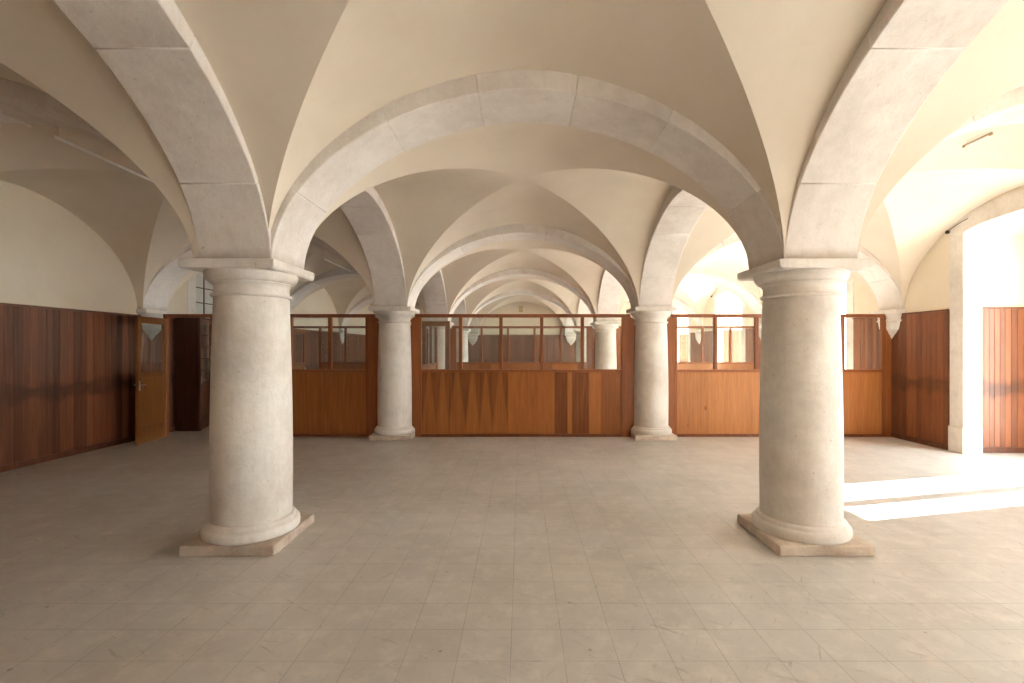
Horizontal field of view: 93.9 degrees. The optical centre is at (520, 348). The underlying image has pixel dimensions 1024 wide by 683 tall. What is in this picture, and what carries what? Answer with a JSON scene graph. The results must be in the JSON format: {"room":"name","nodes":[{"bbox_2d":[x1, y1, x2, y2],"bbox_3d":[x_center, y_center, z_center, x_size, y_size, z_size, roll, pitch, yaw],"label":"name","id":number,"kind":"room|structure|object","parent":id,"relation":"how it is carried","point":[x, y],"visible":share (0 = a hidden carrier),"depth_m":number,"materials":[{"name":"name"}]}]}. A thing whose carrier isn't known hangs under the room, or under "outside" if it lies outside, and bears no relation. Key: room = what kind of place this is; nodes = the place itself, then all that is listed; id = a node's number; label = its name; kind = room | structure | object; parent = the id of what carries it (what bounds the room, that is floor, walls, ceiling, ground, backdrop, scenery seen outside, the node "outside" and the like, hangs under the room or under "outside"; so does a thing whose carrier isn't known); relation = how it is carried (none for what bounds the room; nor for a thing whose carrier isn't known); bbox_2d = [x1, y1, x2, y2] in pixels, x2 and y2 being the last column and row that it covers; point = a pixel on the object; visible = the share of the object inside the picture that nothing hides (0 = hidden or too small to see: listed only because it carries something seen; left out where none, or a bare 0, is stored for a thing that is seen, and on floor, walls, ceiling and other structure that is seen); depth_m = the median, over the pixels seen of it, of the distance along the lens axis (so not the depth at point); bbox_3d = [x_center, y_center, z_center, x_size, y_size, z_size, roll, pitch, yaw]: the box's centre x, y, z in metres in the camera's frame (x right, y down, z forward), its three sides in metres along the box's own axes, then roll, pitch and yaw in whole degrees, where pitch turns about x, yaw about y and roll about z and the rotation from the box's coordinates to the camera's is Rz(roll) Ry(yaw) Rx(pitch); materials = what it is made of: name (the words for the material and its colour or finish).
{"room":"vaulted hall","nodes":[
{"label":"vaulted hall","id":0,"kind":"room"},
{"bbox_2d":[0,180,372,381],"bbox_3d":[-7.910,-0.602,9.350,1.300,4.650,30.000,0,0,0],"label":"wall","id":1,"kind":"structure","parent":0,"point":[49,256],"depth_m":7.60,"materials":[{"name":"paint"}]},
{"bbox_2d":[136,309,172,339],"bbox_3d":[-7.185,-0.448,9.350,0.250,0.596,0.680,0,0,0],"label":"corbel","id":2,"kind":"object","parent":1,"relation":"attached to","point":[151,330],"visible":0.62,"depth_m":9.24,"materials":[{"name":"stone"}]},
{"bbox_2d":[0,301,364,334],"bbox_3d":[-7.243,-0.648,9.350,0.034,0.021,29.280,0,0,0],"label":"trim","id":3,"kind":"structure","parent":1,"relation":"attached to","point":[0,301],"depth_m":7.68,"materials":[{"name":"paint"}]},
{"bbox_2d":[188,274,195,313],"bbox_3d":[-7.394,-0.296,11.742,0.332,4.040,2.681,0,0,0],"label":"surround","id":4,"kind":"object","parent":1,"relation":"attached to","point":[191,281],"visible":0.02,"depth_m":10.55,"materials":[{"name":"stone"}]},
{"bbox_2d":[196,272,212,319],"bbox_3d":[-7.560,-0.076,11.742,0.080,3.600,2.361,0,0,0],"label":"window","id":5,"kind":"structure","parent":4,"relation":"attached to","point":[204,301],"depth_m":11.37,"materials":[{"name":"clear glass"}]},
{"bbox_2d":[338,330,349,343],"bbox_3d":[-7.185,-0.448,19.350,0.250,0.596,0.680,0,0,0],"label":"corbel","id":6,"kind":"object","parent":1,"relation":"attached to","point":[341,332],"visible":0.69,"depth_m":19.14,"materials":[{"name":"stone"}]},
{"bbox_2d":[202,323,203,381],"bbox_3d":[-8.650,-0.602,9.350,0.180,4.650,30.600,0,0,0],"label":"wall","id":7,"kind":"structure","parent":0,"point":[202,323],"depth_m":12.85,"materials":[{"name":"paint"}]},
{"bbox_2d":[0,426,1023,682],"bbox_3d":[-0.005,1.823,9.350,17.710,0.200,30.600,0,0,0],"label":"floor","id":8,"kind":"structure","parent":0,"point":[420,559],"depth_m":3.58,"materials":[{"name":"tile"}]},
{"bbox_2d":[0,303,150,472],"bbox_3d":[-7.239,0.543,6.850,0.042,2.360,4.998,0,0,0],"label":"panelling","id":9,"kind":"object","parent":8,"relation":"on","point":[67,376],"visible":0.8,"depth_m":7.56,"materials":[{"name":"brown wood"}]},
{"bbox_2d":[151,318,174,431],"bbox_3d":[-7.239,0.543,9.876,0.042,2.360,1.049,0,0,0],"label":"panelling","id":10,"kind":"object","parent":8,"relation":"on","point":[156,341],"visible":0.17,"depth_m":9.84,"materials":[{"name":"brown wood"}]},
{"bbox_2d":[174,318,200,430],"bbox_3d":[-6.975,0.518,10.000,0.550,2.410,0.060,0,0,0],"label":"screen","id":11,"kind":"object","parent":8,"relation":"on","point":[185,329],"visible":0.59,"depth_m":9.98,"materials":[{"name":"brown wood"}]},
{"bbox_2d":[198,319,209,429],"bbox_3d":[-6.869,0.542,10.403,0.148,2.338,0.900,0,0,-20],"label":"glazed door","id":12,"kind":"structure","parent":8,"relation":"on","point":[204,386],"depth_m":10.19,"materials":[{"name":"brown wood"}]},
{"bbox_2d":[178,258,314,556],"bbox_3d":[-2.443,0.489,4.350,0.800,2.477,0.801,0,0,0],"label":"column","id":13,"kind":"structure","parent":8,"relation":"on","point":[252,512],"depth_m":4.07,"materials":[{"name":"stone"}]},
{"bbox_2d":[0,78,197,257],"bbox_3d":[-4.963,-1.734,4.350,5.000,1.975,0.620,0,0,0],"label":"stone arch","id":14,"kind":"object","parent":13,"relation":"on","point":[24,103],"visible":0.18,"depth_m":4.09,"materials":[{"name":"stone"}]},
{"bbox_2d":[53,0,270,258],"bbox_3d":[-2.422,-1.734,1.850,0.620,1.975,5.000,0,0,0],"label":"stone arch","id":15,"kind":"object","parent":13,"relation":"on","point":[149,46],"visible":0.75,"depth_m":3.42,"materials":[{"name":"stone"}]},
{"bbox_2d":[294,329,341,368],"bbox_3d":[-7.239,0.543,16.850,0.042,2.360,4.998,0,0,0],"label":"panelling","id":16,"kind":"object","parent":8,"relation":"on","point":[312,336],"visible":0.34,"depth_m":16.75,"materials":[{"name":"brown wood"}]},
{"bbox_2d":[342,333,364,361],"bbox_3d":[-7.239,0.543,21.850,0.042,2.360,4.998,0,0,0],"label":"panelling","id":17,"kind":"object","parent":8,"relation":"on","point":[355,342],"visible":0.29,"depth_m":20.91,"materials":[{"name":"brown wood"}]},
{"bbox_2d":[369,306,419,439],"bbox_3d":[-2.464,0.471,9.350,0.802,2.517,0.801,0,0,0],"label":"column","id":18,"kind":"structure","parent":8,"relation":"on","point":[394,382],"depth_m":9.06,"materials":[{"name":"stone"}]},
{"bbox_2d":[137,236,359,310],"bbox_3d":[-4.963,-1.734,9.350,5.000,1.975,0.620,0,0,0],"label":"stone arch","id":19,"kind":"object","parent":18,"relation":"on","point":[160,288],"visible":0.27,"depth_m":9.20,"materials":[{"name":"stone"}]},
{"bbox_2d":[339,187,406,306],"bbox_3d":[-2.462,-1.734,6.850,0.620,1.975,5.000,0,0,0],"label":"stone arch","id":20,"kind":"object","parent":18,"relation":"on","point":[366,212],"visible":0.28,"depth_m":8.29,"materials":[{"name":"stone"}]},
{"bbox_2d":[407,224,638,307],"bbox_3d":[0.037,-1.734,9.350,5.000,1.975,0.620,0,0,0],"label":"stone arch","id":21,"kind":"object","parent":18,"relation":"on","point":[513,231],"visible":0.45,"depth_m":9.13,"materials":[{"name":"stone"}]},
{"bbox_2d":[411,318,437,368],"bbox_3d":[-2.462,0.526,11.911,0.086,2.395,4.268,0,0,0],"label":"wall","id":22,"kind":"structure","parent":8,"relation":"on","point":[425,365],"depth_m":13.02,"materials":[{"name":"brown wood"}]},
{"bbox_2d":[422,321,449,368],"bbox_3d":[-1.897,0.578,9.770,0.890,2.268,0.148,0,0,0],"label":"glazed door","id":23,"kind":"structure","parent":22,"relation":"in","point":[446,324],"depth_m":9.75,"materials":[{"name":"brown wood"}]},
{"bbox_2d":[427,322,453,368],"bbox_3d":[-2.462,0.470,14.349,0.804,2.519,0.801,0,0,0],"label":"column","id":24,"kind":"structure","parent":8,"relation":"on","point":[441,329],"depth_m":14.06,"materials":[{"name":"stone"}]},
{"bbox_2d":[290,268,420,312],"bbox_3d":[-4.963,-1.734,14.350,5.000,1.975,0.620,0,0,0],"label":"stone arch","id":25,"kind":"object","parent":24,"relation":"on","point":[324,278],"visible":0.27,"depth_m":14.15,"materials":[{"name":"stone"}]},
{"bbox_2d":[422,270,447,320],"bbox_3d":[-2.462,-1.734,11.850,0.620,1.975,5.000,0,0,0],"label":"stone arch","id":26,"kind":"object","parent":24,"relation":"on","point":[434,292],"visible":0.14,"depth_m":13.67,"materials":[{"name":"stone"}]},
{"bbox_2d":[448,268,596,321],"bbox_3d":[0.037,-1.734,14.350,5.000,1.975,0.620,0,0,0],"label":"stone arch","id":27,"kind":"object","parent":24,"relation":"on","point":[518,272],"visible":0.45,"depth_m":14.04,"materials":[{"name":"stone"}]},
{"bbox_2d":[456,329,470,361],"bbox_3d":[-2.462,0.470,19.351,0.801,2.518,0.799,0,0,0],"label":"column","id":28,"kind":"structure","parent":8,"relation":"on","point":[465,331],"depth_m":19.09,"materials":[{"name":"stone"}]},
{"bbox_2d":[339,295,372,329],"bbox_3d":[-4.963,-1.734,19.350,5.000,1.975,0.620,0,0,0],"label":"stone arch","id":29,"kind":"object","parent":28,"relation":"on","point":[363,302],"visible":0.13,"depth_m":19.19,"materials":[{"name":"stone"}]},
{"bbox_2d":[451,298,466,328],"bbox_3d":[-2.462,-1.734,16.850,0.620,1.975,5.000,0,0,0],"label":"stone arch","id":30,"kind":"object","parent":28,"relation":"on","point":[461,308],"visible":0.06,"depth_m":18.74,"materials":[{"name":"stone"}]},
{"bbox_2d":[468,313,478,333],"bbox_3d":[-2.462,-1.734,21.850,0.620,1.975,5.000,0,0,0],"label":"stone arch","id":31,"kind":"object","parent":28,"relation":"on","point":[474,322],"visible":0.09,"depth_m":23.93,"materials":[{"name":"stone"}]},
{"bbox_2d":[467,289,576,328],"bbox_3d":[0.037,-1.734,19.350,5.000,1.975,0.620,0,0,0],"label":"stone arch","id":32,"kind":"object","parent":28,"relation":"on","point":[518,291],"visible":0.35,"depth_m":19.04,"materials":[{"name":"stone"}]},
{"bbox_2d":[468,335,575,361],"bbox_3d":[-0.005,0.508,24.329,14.410,2.430,0.042,0,0,0],"label":"panelling","id":33,"kind":"object","parent":8,"relation":"on","point":[520,346],"visible":0.23,"depth_m":24.33,"materials":[{"name":"brown wood"}]},
{"bbox_2d":[163,314,890,436],"bbox_3d":[0.123,0.526,9.350,14.193,2.395,0.086,0,0,0],"label":"wall","id":34,"kind":"structure","parent":8,"relation":"on","point":[460,402],"depth_m":9.33,"materials":[{"name":"brown wood"}]},
{"bbox_2d":[134,316,165,444],"bbox_3d":[-6.866,0.568,8.883,0.148,2.288,0.840,0,0,-7],"label":"glazed door","id":35,"kind":"structure","parent":34,"relation":"in","point":[150,387],"depth_m":8.81,"materials":[{"name":"brown wood"}]},
{"bbox_2d":[294,326,760,368],"bbox_3d":[0.123,0.526,14.350,14.193,2.395,0.086,0,0,0],"label":"wall","id":36,"kind":"structure","parent":8,"relation":"on","point":[590,332],"depth_m":14.32,"materials":[{"name":"brown wood"}]},
{"bbox_2d":[294,330,305,368],"bbox_3d":[-6.907,0.568,14.830,0.148,2.288,0.860,0,0,2],"label":"glazed door","id":37,"kind":"structure","parent":36,"relation":"in","point":[299,365],"depth_m":15.14,"materials":[{"name":"brown wood"}]},
{"bbox_2d":[573,329,585,361],"bbox_3d":[2.539,0.470,19.349,0.800,2.518,0.801,0,0,0],"label":"column","id":38,"kind":"structure","parent":8,"relation":"on","point":[577,331],"depth_m":19.11,"materials":[{"name":"stone"}]},
{"bbox_2d":[565,313,575,333],"bbox_3d":[2.538,-1.734,21.850,0.620,1.975,5.000,0,0,0],"label":"stone arch","id":39,"kind":"object","parent":38,"relation":"on","point":[569,322],"visible":0.09,"depth_m":23.93,"materials":[{"name":"stone"}]},
{"bbox_2d":[673,296,701,329],"bbox_3d":[5.037,-1.734,19.350,5.000,1.975,0.620,0,0,0],"label":"stone arch","id":40,"kind":"object","parent":38,"relation":"on","point":[680,302],"visible":0.11,"depth_m":19.21,"materials":[{"name":"stone"}]},
{"bbox_2d":[591,322,620,368],"bbox_3d":[2.537,0.471,14.348,0.802,2.518,0.801,0,0,0],"label":"column","id":41,"kind":"structure","parent":8,"relation":"on","point":[605,332],"depth_m":14.07,"materials":[{"name":"stone"}]},
{"bbox_2d":[577,298,592,328],"bbox_3d":[2.538,-1.734,16.850,0.620,1.975,5.000,0,0,0],"label":"stone arch","id":42,"kind":"object","parent":41,"relation":"on","point":[582,307],"visible":0.08,"depth_m":18.74,"materials":[{"name":"stone"}]},
{"bbox_2d":[624,268,761,322],"bbox_3d":[5.037,-1.734,14.350,5.000,1.975,0.620,0,0,0],"label":"stone arch","id":43,"kind":"object","parent":41,"relation":"on","point":[740,289],"visible":0.27,"depth_m":14.17,"materials":[{"name":"stone"}]},
{"bbox_2d":[626,307,676,440],"bbox_3d":[2.538,0.471,9.350,0.803,2.519,0.802,0,0,0],"label":"column","id":44,"kind":"structure","parent":8,"relation":"on","point":[651,342],"depth_m":9.06,"materials":[{"name":"stone"}]},
{"bbox_2d":[639,186,707,306],"bbox_3d":[2.538,-1.734,6.850,0.620,1.975,5.000,0,0,0],"label":"stone arch","id":45,"kind":"object","parent":44,"relation":"on","point":[680,211],"visible":0.28,"depth_m":8.30,"materials":[{"name":"stone"}]},
{"bbox_2d":[686,234,903,310],"bbox_3d":[5.037,-1.734,9.350,5.000,1.975,0.620,0,0,0],"label":"stone arch","id":46,"kind":"object","parent":44,"relation":"on","point":[886,291],"visible":0.23,"depth_m":9.21,"materials":[{"name":"stone"}]},
{"bbox_2d":[679,334,688,361],"bbox_3d":[8.040,0.518,22.904,0.980,2.410,0.042,0,0,0],"label":"panelling","id":47,"kind":"object","parent":8,"relation":"on","point":[683,338],"visible":0.28,"depth_m":22.90,"materials":[{"name":"brown wood"}]},
{"bbox_2d":[690,333,699,361],"bbox_3d":[7.229,0.528,19.875,0.042,2.390,1.049,0,0,0],"label":"panelling","id":48,"kind":"object","parent":8,"relation":"on","point":[694,345],"visible":0.34,"depth_m":19.91,"materials":[{"name":"brown wood"}]},
{"bbox_2d":[700,331,711,361],"bbox_3d":[7.229,0.528,18.717,0.042,2.390,1.264,0,0,0],"label":"panelling","id":49,"kind":"object","parent":8,"relation":"on","point":[707,334],"visible":0.34,"depth_m":18.53,"materials":[{"name":"brown wood"}]},
{"bbox_2d":[723,330,741,361],"bbox_3d":[8.040,0.518,17.904,0.980,2.410,0.042,0,0,0],"label":"panelling","id":50,"kind":"object","parent":8,"relation":"on","point":[736,334],"visible":0.35,"depth_m":17.90,"materials":[{"name":"brown wood"}]},
{"bbox_2d":[745,328,753,361],"bbox_3d":[7.229,0.528,14.876,0.042,2.390,1.049,0,0,0],"label":"panelling","id":51,"kind":"object","parent":8,"relation":"on","point":[749,332],"visible":0.2,"depth_m":15.12,"materials":[{"name":"brown wood"}]},
{"bbox_2d":[737,258,874,556],"bbox_3d":[2.536,0.489,4.350,0.800,2.478,0.800,0,0,0],"label":"column","id":52,"kind":"structure","parent":8,"relation":"on","point":[799,512],"depth_m":4.07,"materials":[{"name":"stone"}]},
{"bbox_2d":[270,69,783,269],"bbox_3d":[0.052,-1.734,4.350,4.940,1.975,0.620,0,0,0],"label":"stone arch","id":53,"kind":"object","parent":52,"relation":"on","point":[417,118],"visible":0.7,"depth_m":4.21,"materials":[{"name":"stone"}]},
{"bbox_2d":[785,0,1008,258],"bbox_3d":[2.538,-1.734,1.850,0.620,1.975,5.000,0,0,0],"label":"stone arch","id":54,"kind":"object","parent":52,"relation":"on","point":[910,46],"visible":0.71,"depth_m":3.42,"materials":[{"name":"stone"}]},
{"bbox_2d":[943,86,1023,139],"bbox_3d":[5.037,-1.734,4.350,5.000,1.975,0.620,0,0,0],"label":"stone arch","id":55,"kind":"object","parent":52,"relation":"on","point":[1008,109],"visible":0.16,"depth_m":4.11,"materials":[{"name":"stone"}]},
{"bbox_2d":[852,318,879,368],"bbox_3d":[7.229,0.528,9.876,0.042,2.390,1.049,0,0,0],"label":"panelling","id":56,"kind":"object","parent":8,"relation":"on","point":[866,331],"visible":0.27,"depth_m":10.00,"materials":[{"name":"brown wood"}]},
{"bbox_2d":[891,309,949,449],"bbox_3d":[7.229,0.528,8.717,0.042,2.390,1.264,0,0,0],"label":"panelling","id":57,"kind":"object","parent":8,"relation":"on","point":[920,347],"visible":0.91,"depth_m":8.63,"materials":[{"name":"brown wood"}]},
{"bbox_2d":[982,307,1023,452],"bbox_3d":[8.040,0.518,7.904,0.980,2.410,0.042,0,0,0],"label":"panelling","id":58,"kind":"object","parent":8,"relation":"on","point":[1002,327],"visible":0.84,"depth_m":7.90,"materials":[{"name":"brown wood"}]},
{"bbox_2d":[0,0,1023,330],"bbox_3d":[-0.005,-1.591,9.350,14.554,1.690,29.524,0,0,0],"label":"ceiling","id":59,"kind":"structure","parent":0,"point":[761,77],"depth_m":3.82,"materials":[{"name":"beige paint"}]},
{"bbox_2d":[0,112,31,127],"bbox_3d":[-4.800,-2.171,4.350,0.018,0.017,0.660,0,0,0],"label":"strip light","id":60,"kind":"object","parent":59,"relation":"hanging from","point":[1,113],"visible":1,"depth_m":4.53,"materials":[{"name":"white metal"}]},
{"bbox_2d":[53,128,151,181],"bbox_3d":[-4.800,-2.299,5.755,0.018,0.275,1.680,0,0,0],"label":"strip light","id":61,"kind":"object","parent":59,"relation":"hanging from","point":[54,136],"visible":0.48,"depth_m":5.40,"materials":[{"name":"white metal"}]},
{"bbox_2d":[324,259,350,271],"bbox_3d":[-4.800,-2.299,12.575,0.018,0.275,1.850,0,0,0],"label":"strip light","id":62,"kind":"object","parent":59,"relation":"hanging from","point":[324,259],"visible":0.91,"depth_m":12.45,"materials":[{"name":"white metal"}]},
{"bbox_2d":[962,132,992,147],"bbox_3d":[5.185,-2.394,5.433,0.018,0.085,0.345,0,0,0],"label":"strip light","id":63,"kind":"object","parent":59,"relation":"hanging from","point":[990,133],"visible":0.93,"depth_m":5.42,"materials":[{"name":"beige paint"}]},
{"bbox_2d":[414,302,634,334],"bbox_3d":[-0.005,-0.602,24.500,17.710,4.650,0.300,0,0,0],"label":"wall","id":64,"kind":"structure","parent":0,"point":[512,308],"depth_m":24.35,"materials":[{"name":"paint"}]},
{"bbox_2d":[468,334,478,344],"bbox_3d":[-2.462,-0.448,24.275,0.680,0.596,0.250,0,0,0],"label":"corbel","id":65,"kind":"object","parent":64,"relation":"attached to","point":[472,338],"visible":0.8,"depth_m":24.21,"materials":[{"name":"stone"}]},
{"bbox_2d":[564,334,575,344],"bbox_3d":[2.538,-0.448,24.275,0.680,0.596,0.250,0,0,0],"label":"corbel","id":66,"kind":"object","parent":64,"relation":"attached to","point":[570,338],"visible":0.88,"depth_m":24.22,"materials":[{"name":"stone"}]},
{"bbox_2d":[597,269,621,321],"bbox_3d":[2.538,-1.734,11.850,0.620,1.975,5.000,0,0,0],"label":"stone arch","id":67,"kind":"object","parent":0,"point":[610,290],"visible":0.16,"depth_m":13.69,"materials":[{"name":"stone"}]},
{"bbox_2d":[844,284,844,313],"bbox_3d":[8.640,-0.602,9.350,0.180,4.650,30.600,0,0,0],"label":"wall","id":68,"kind":"structure","parent":0,"point":[844,284],"depth_m":12.86,"materials":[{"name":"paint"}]},
{"bbox_2d":[840,281,845,313],"bbox_3d":[8.610,-0.046,11.725,0.090,3.460,2.270,0,0,0],"label":"window","id":69,"kind":"structure","parent":68,"relation":"in","point":[841,285],"depth_m":12.81,"materials":[{"name":"glass"}]},
{"bbox_2d":[667,185,1023,333],"bbox_3d":[7.900,-0.602,9.350,1.300,4.650,30.000,0,0,0],"label":"wall","id":70,"kind":"structure","parent":0,"point":[1002,243],"depth_m":8.12,"materials":[{"name":"paint"}]},
{"bbox_2d":[671,304,690,361],"bbox_3d":[7.384,-0.296,21.742,0.332,4.040,2.681,0,0,0],"label":"surround","id":71,"kind":"object","parent":70,"relation":"attached to","point":[673,305],"visible":0.16,"depth_m":22.83,"materials":[{"name":"stone"}]},
{"bbox_2d":[692,330,700,344],"bbox_3d":[7.175,-0.448,19.350,0.250,0.596,0.680,0,0,0],"label":"corbel","id":72,"kind":"object","parent":70,"relation":"attached to","point":[697,332],"visible":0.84,"depth_m":19.23,"materials":[{"name":"stone"}]},
{"bbox_2d":[712,287,745,361],"bbox_3d":[7.384,-0.296,16.742,0.332,4.040,2.681,0,0,0],"label":"surround","id":73,"kind":"object","parent":70,"relation":"attached to","point":[719,294],"visible":0.27,"depth_m":17.82,"materials":[{"name":"stone"}]},
{"bbox_2d":[751,323,761,338],"bbox_3d":[7.175,-0.448,14.350,0.250,0.596,0.680,0,0,0],"label":"corbel","id":74,"kind":"object","parent":70,"relation":"attached to","point":[760,324],"visible":0.2,"depth_m":14.21,"materials":[{"name":"stone"}]},
{"bbox_2d":[690,308,948,332],"bbox_3d":[7.233,-0.678,9.350,0.034,0.021,29.280,0,0,0],"label":"trim","id":75,"kind":"structure","parent":70,"relation":"attached to","point":[941,308],"depth_m":8.56,"materials":[{"name":"paint"}]},
{"bbox_2d":[846,275,853,368],"bbox_3d":[7.384,-0.296,11.742,0.332,4.040,2.681,0,0,0],"label":"surround","id":76,"kind":"object","parent":70,"relation":"attached to","point":[850,282],"visible":0.02,"depth_m":10.53,"materials":[{"name":"stone"}]},
{"bbox_2d":[869,309,905,338],"bbox_3d":[7.175,-0.448,9.350,0.250,0.596,0.680,0,0,0],"label":"corbel","id":77,"kind":"object","parent":70,"relation":"attached to","point":[893,316],"visible":0.75,"depth_m":9.19,"materials":[{"name":"stone"}]},
{"bbox_2d":[948,188,1023,453],"bbox_3d":[7.384,-0.296,6.742,0.332,4.040,2.681,0,0,0],"label":"surround","id":78,"kind":"object","parent":70,"relation":"attached to","point":[965,430],"visible":1,"depth_m":7.83,"materials":[{"name":"stone"}]},
{"bbox_2d":[945,218,967,233],"bbox_3d":[7.207,-2.024,7.924,0.068,0.175,0.366,0,0,0],"label":"cable box","id":79,"kind":"object","parent":78,"relation":"attached to","point":[947,231],"visible":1,"depth_m":8.04,"materials":[{"name":"black plastic"}]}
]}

